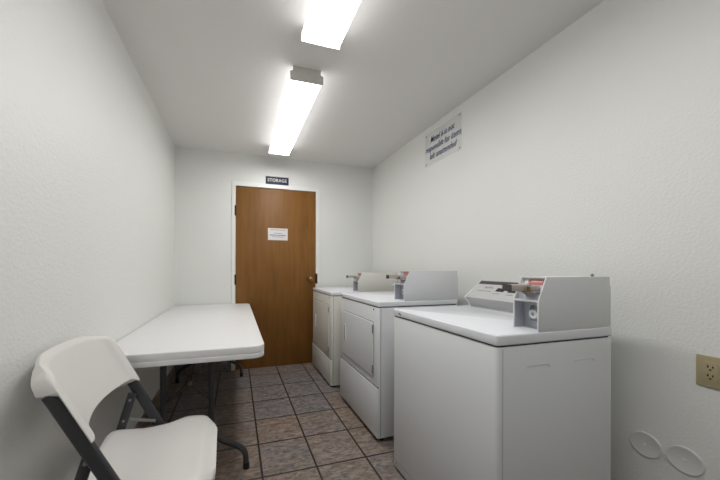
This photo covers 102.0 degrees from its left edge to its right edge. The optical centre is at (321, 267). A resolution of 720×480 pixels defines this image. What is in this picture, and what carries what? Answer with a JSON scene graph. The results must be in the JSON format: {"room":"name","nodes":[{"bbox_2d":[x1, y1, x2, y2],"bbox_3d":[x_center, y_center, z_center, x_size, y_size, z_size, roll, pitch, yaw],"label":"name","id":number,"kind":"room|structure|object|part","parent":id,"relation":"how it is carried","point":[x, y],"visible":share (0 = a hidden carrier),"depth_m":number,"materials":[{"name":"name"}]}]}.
{"room":"laundry","nodes":[
{"label":"laundry","id":0,"kind":"room"},
{"bbox_2d":[0,0,174,479],"bbox_3d":[-0.773,-0.066,0.266,0.100,2.406,5.950,0,0,-16],"label":"wall","id":1,"kind":"structure","parent":0,"point":[87,155],"depth_m":1.11,"materials":[{"name":"paint"}]},
{"bbox_2d":[134,365,174,428],"bbox_3d":[-0.724,1.079,0.282,0.010,0.118,5.750,0,0,-16],"label":"baseboard","id":2,"kind":"structure","parent":1,"relation":"attached to","point":[156,400],"depth_m":2.35,"materials":[{"name":"stone"}]},
{"bbox_2d":[175,147,372,305],"bbox_3d":[-0.462,-0.065,3.409,2.280,2.406,0.100,0,0,-16],"label":"wall","id":3,"kind":"structure","parent":0,"point":[203,178],"depth_m":3.19,"materials":[{"name":"paint"}]},
{"bbox_2d":[175,361,230,375],"bbox_3d":[-1.266,1.077,3.115,0.558,0.118,0.010,0,0,-16],"label":"baseboard","id":4,"kind":"structure","parent":3,"relation":"attached to","point":[220,366],"depth_m":3.11,"materials":[{"name":"stone"}]},
{"bbox_2d":[234,186,315,368],"bbox_3d":[-0.516,0.114,3.325,0.930,2.036,0.106,0,0,-16],"label":"door","id":5,"kind":"structure","parent":3,"relation":"in","point":[276,278],"depth_m":3.35,"materials":[{"name":"brown wood"}]},
{"bbox_2d":[268,228,287,240],"bbox_3d":[-0.504,-0.385,3.343,0.228,0.137,0.001,0,0,-16],"label":"notice","id":6,"kind":"object","parent":5,"relation":"attached to","point":[273,233],"visible":1,"depth_m":3.34,"materials":[{"name":"white paper"}]},
{"bbox_2d":[231,181,319,370],"bbox_3d":[-0.516,0.092,3.365,1.012,2.093,0.074,0,0,-16],"label":"trim","id":7,"kind":"structure","parent":3,"relation":"attached to","point":[234,183],"depth_m":3.31,"materials":[{"name":"paint"}]},
{"bbox_2d":[266,176,288,185],"bbox_3d":[-0.511,-1.000,3.338,0.264,0.091,0.007,0,0,-16],"label":"sign","id":8,"kind":"object","parent":3,"relation":"attached to","point":[269,179],"visible":1,"depth_m":3.34,"materials":[{"name":"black plastic"}]},
{"bbox_2d":[146,362,405,479],"bbox_3d":[0.364,1.191,0.604,2.480,0.100,5.950,0,0,-16],"label":"floor","id":9,"kind":"structure","parent":0,"point":[291,423],"depth_m":2.09,"materials":[{"name":"tile"}]},
{"bbox_2d":[31,336,216,479],"bbox_3d":[-0.670,0.707,1.068,0.537,0.884,0.497,0,0,-19],"label":"folding chair","id":10,"kind":"object","parent":9,"relation":"on","point":[73,376],"visible":1,"depth_m":1.03,"materials":[{"name":"white plastic"}]},
{"bbox_3d":[-0.560,0.734,0.860,0.433,0.787,0.023,0,0,-19],"label":"leg","id":11,"kind":"part","parent":10,"relation":"part of","materials":[{"name":"black metal"}]},
{"bbox_3d":[-0.757,0.829,0.821,0.199,0.587,0.018,0,0,-19],"label":"leg","id":12,"kind":"part","parent":10,"relation":"part of","materials":[{"name":"black metal"}]},
{"bbox_3d":[-0.818,0.385,1.018,0.196,0.241,0.496,0,0,-19],"label":"backrest","id":13,"kind":"part","parent":10,"relation":"part of","materials":[{"name":"plastic"}]},
{"bbox_3d":[-0.889,0.828,1.212,0.199,0.587,0.018,0,0,-19],"label":"leg","id":14,"kind":"part","parent":10,"relation":"part of","materials":[{"name":"black metal"}]},
{"bbox_3d":[-0.709,0.734,1.301,0.433,0.787,0.023,0,0,-19],"label":"leg","id":15,"kind":"part","parent":10,"relation":"part of","materials":[{"name":"black metal"}]},
{"bbox_3d":[-0.616,0.702,1.087,0.419,0.063,0.471,0,0,-19],"label":"seat","id":16,"kind":"part","parent":10,"relation":"part of","materials":[{"name":"plastic"}]},
{"bbox_2d":[116,303,263,469],"bbox_3d":[-0.914,0.767,2.256,0.760,0.740,1.825,0,0,-16],"label":"folding table","id":17,"kind":"object","parent":9,"relation":"on","point":[188,335],"visible":0.84,"depth_m":1.60,"materials":[{"name":"plastic"}]},
{"bbox_3d":[-0.925,0.793,1.500,0.218,0.673,0.031,0,0,-16],"label":"leg","id":18,"kind":"part","parent":17,"relation":"part of","materials":[{"name":"metal"}]},
{"bbox_3d":[-1.337,0.792,2.890,0.218,0.673,0.031,0,0,-16],"label":"leg","id":19,"kind":"part","parent":17,"relation":"part of","materials":[{"name":"metal"}]},
{"bbox_3d":[-0.516,0.795,1.621,0.218,0.673,0.031,0,0,-16],"label":"leg","id":20,"kind":"part","parent":17,"relation":"part of","materials":[{"name":"metal"}]},
{"bbox_3d":[-0.928,0.793,3.011,0.218,0.673,0.031,0,0,-16],"label":"leg","id":21,"kind":"part","parent":17,"relation":"part of","materials":[{"name":"metal"}]},
{"bbox_2d":[312,273,396,386],"bbox_3d":[0.321,0.596,3.160,0.707,1.090,0.695,0,0,-16],"label":"dryer","id":22,"kind":"object","parent":9,"relation":"on","point":[326,344],"visible":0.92,"depth_m":2.86,"materials":[{"name":"white metal"}]},
{"bbox_3d":[-0.009,0.598,3.067,0.009,0.475,0.565,0,0,-16],"label":"door","id":23,"kind":"part","parent":22,"relation":"part of","materials":[{"name":"white metal"}]},
{"bbox_3d":[-0.004,0.993,3.064,0.018,0.242,0.691,0,0,-16],"label":"toe panel","id":24,"kind":"part","parent":22,"relation":"part of","materials":[{"name":"white metal"}]},
{"bbox_3d":[0.326,0.250,3.161,0.698,0.034,0.695,0,0,-16],"label":"panel","id":25,"kind":"part","parent":22,"relation":"part of","materials":[{"name":"metal"}]},
{"bbox_2d":[340,271,457,439],"bbox_3d":[0.563,0.582,2.297,0.643,1.120,0.702,0,0,-16],"label":"dryer","id":26,"kind":"object","parent":9,"relation":"on","point":[367,318],"visible":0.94,"depth_m":2.00,"materials":[{"name":"white metal"}]},
{"bbox_3d":[0.261,0.546,2.220,0.009,0.360,0.595,0,0,-16],"label":"door","id":27,"kind":"part","parent":26,"relation":"part of","materials":[{"name":"white metal"}]},
{"bbox_3d":[0.269,0.945,2.210,0.018,0.323,0.698,0,0,-16],"label":"toe panel","id":28,"kind":"part","parent":26,"relation":"part of","materials":[{"name":"white metal"}]},
{"bbox_3d":[0.564,0.240,2.297,0.624,0.034,0.702,0,0,-16],"label":"panel","id":29,"kind":"part","parent":26,"relation":"part of","materials":[{"name":"metal"}]},
{"bbox_2d":[394,274,611,479],"bbox_3d":[0.796,0.583,1.416,0.611,1.119,0.696,0,0,-16],"label":"washing machine","id":30,"kind":"object","parent":9,"relation":"on","point":[513,382],"visible":1,"depth_m":1.12,"materials":[{"name":"white metal"}]},
{"bbox_3d":[0.726,0.236,1.395,0.415,0.004,0.663,0,0,-16],"label":"lid","id":31,"kind":"part","parent":30,"relation":"part of","materials":[{"name":"metal"}]},
{"bbox_3d":[0.935,0.155,1.779,0.140,0.162,0.006,0,0,-16],"label":"panel","id":32,"kind":"part","parent":30,"relation":"part of","materials":[{"name":"metal"}]},
{"bbox_3d":[0.787,0.254,1.413,0.585,0.039,0.695,0,0,-16],"label":"panel","id":33,"kind":"part","parent":30,"relation":"part of","materials":[{"name":"metal"}]},
{"bbox_3d":[0.688,0.074,1.076,0.003,0.025,0.038,0,0,-16],"label":"slide handle","id":34,"kind":"part","parent":30,"relation":"part of","materials":[{"name":"silver metal"}]},
{"bbox_3d":[0.814,0.176,1.103,0.029,0.060,0.060,0,0,-16],"label":"lock plate","id":35,"kind":"part","parent":30,"relation":"part of","materials":[{"name":"grey metal"}]},
{"bbox_3d":[1.116,0.156,1.168,0.140,0.162,0.006,0,0,-16],"label":"panel","id":36,"kind":"part","parent":30,"relation":"part of","materials":[{"name":"metal"}]},
{"bbox_2d":[102,0,603,167],"bbox_3d":[0.372,-1.315,0.604,2.480,0.100,5.950,0,0,-16],"label":"ceiling","id":37,"kind":"structure","parent":0,"point":[215,73],"depth_m":1.77,"materials":[{"name":"paint"}]},
{"bbox_2d":[269,66,322,155],"bbox_3d":[-0.269,-1.223,2.435,0.216,0.087,1.245,0,0,-16],"label":"ceiling light","id":38,"kind":"object","parent":37,"relation":"attached to","point":[304,84],"visible":1,"depth_m":2.13,"materials":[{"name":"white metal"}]},
{"bbox_2d":[301,0,360,50],"bbox_3d":[0.168,-1.222,0.961,0.216,0.087,1.225,0,0,-16],"label":"ceiling light","id":39,"kind":"object","parent":37,"relation":"attached to","point":[327,22],"visible":1,"depth_m":1.40,"materials":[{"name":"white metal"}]},
{"bbox_2d":[372,0,719,479],"bbox_3d":[1.509,-0.058,0.942,0.100,2.406,5.950,0,0,-16],"label":"wall","id":40,"kind":"structure","parent":0,"point":[597,152],"depth_m":1.33,"materials":[{"name":"paint"}]},
{"bbox_2d":[426,114,460,165],"bbox_3d":[1.012,-1.059,2.440,0.008,0.292,0.447,0,0,-16],"label":"wall sign","id":41,"kind":"object","parent":40,"relation":"attached to","point":[447,138],"visible":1,"depth_m":2.43,"materials":[{"name":"clear plastic"}]},
{"bbox_2d":[629,431,662,458],"bbox_3d":[1.367,0.747,1.223,0.007,0.102,0.102,0,0,-16],"label":"blank cover plate","id":42,"kind":"object","parent":40,"relation":"attached to","point":[644,443],"visible":1,"depth_m":1.22,"materials":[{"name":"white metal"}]},
{"bbox_2d":[666,445,705,475],"bbox_3d":[1.399,0.743,1.116,0.007,0.102,0.102,0,0,-16],"label":"blank cover plate","id":43,"kind":"object","parent":40,"relation":"attached to","point":[682,458],"visible":1,"depth_m":1.11,"materials":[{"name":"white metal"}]},
{"bbox_2d":[696,354,719,389],"bbox_3d":[1.417,0.381,1.054,0.009,0.115,0.072,0,0,-16],"label":"wall outlet","id":44,"kind":"object","parent":40,"relation":"attached to","point":[707,367],"visible":1,"depth_m":1.06,"materials":[{"name":"beige plastic"}]},
{"bbox_2d":[703,361,718,383],"bbox_3d":[1.415,0.381,1.053,0.004,0.071,0.036,0,0,-16],"label":"receptacle","id":45,"kind":"object","parent":44,"relation":"attached to","point":[710,368],"depth_m":1.05,"materials":[{"name":"beige plastic"}]}
]}

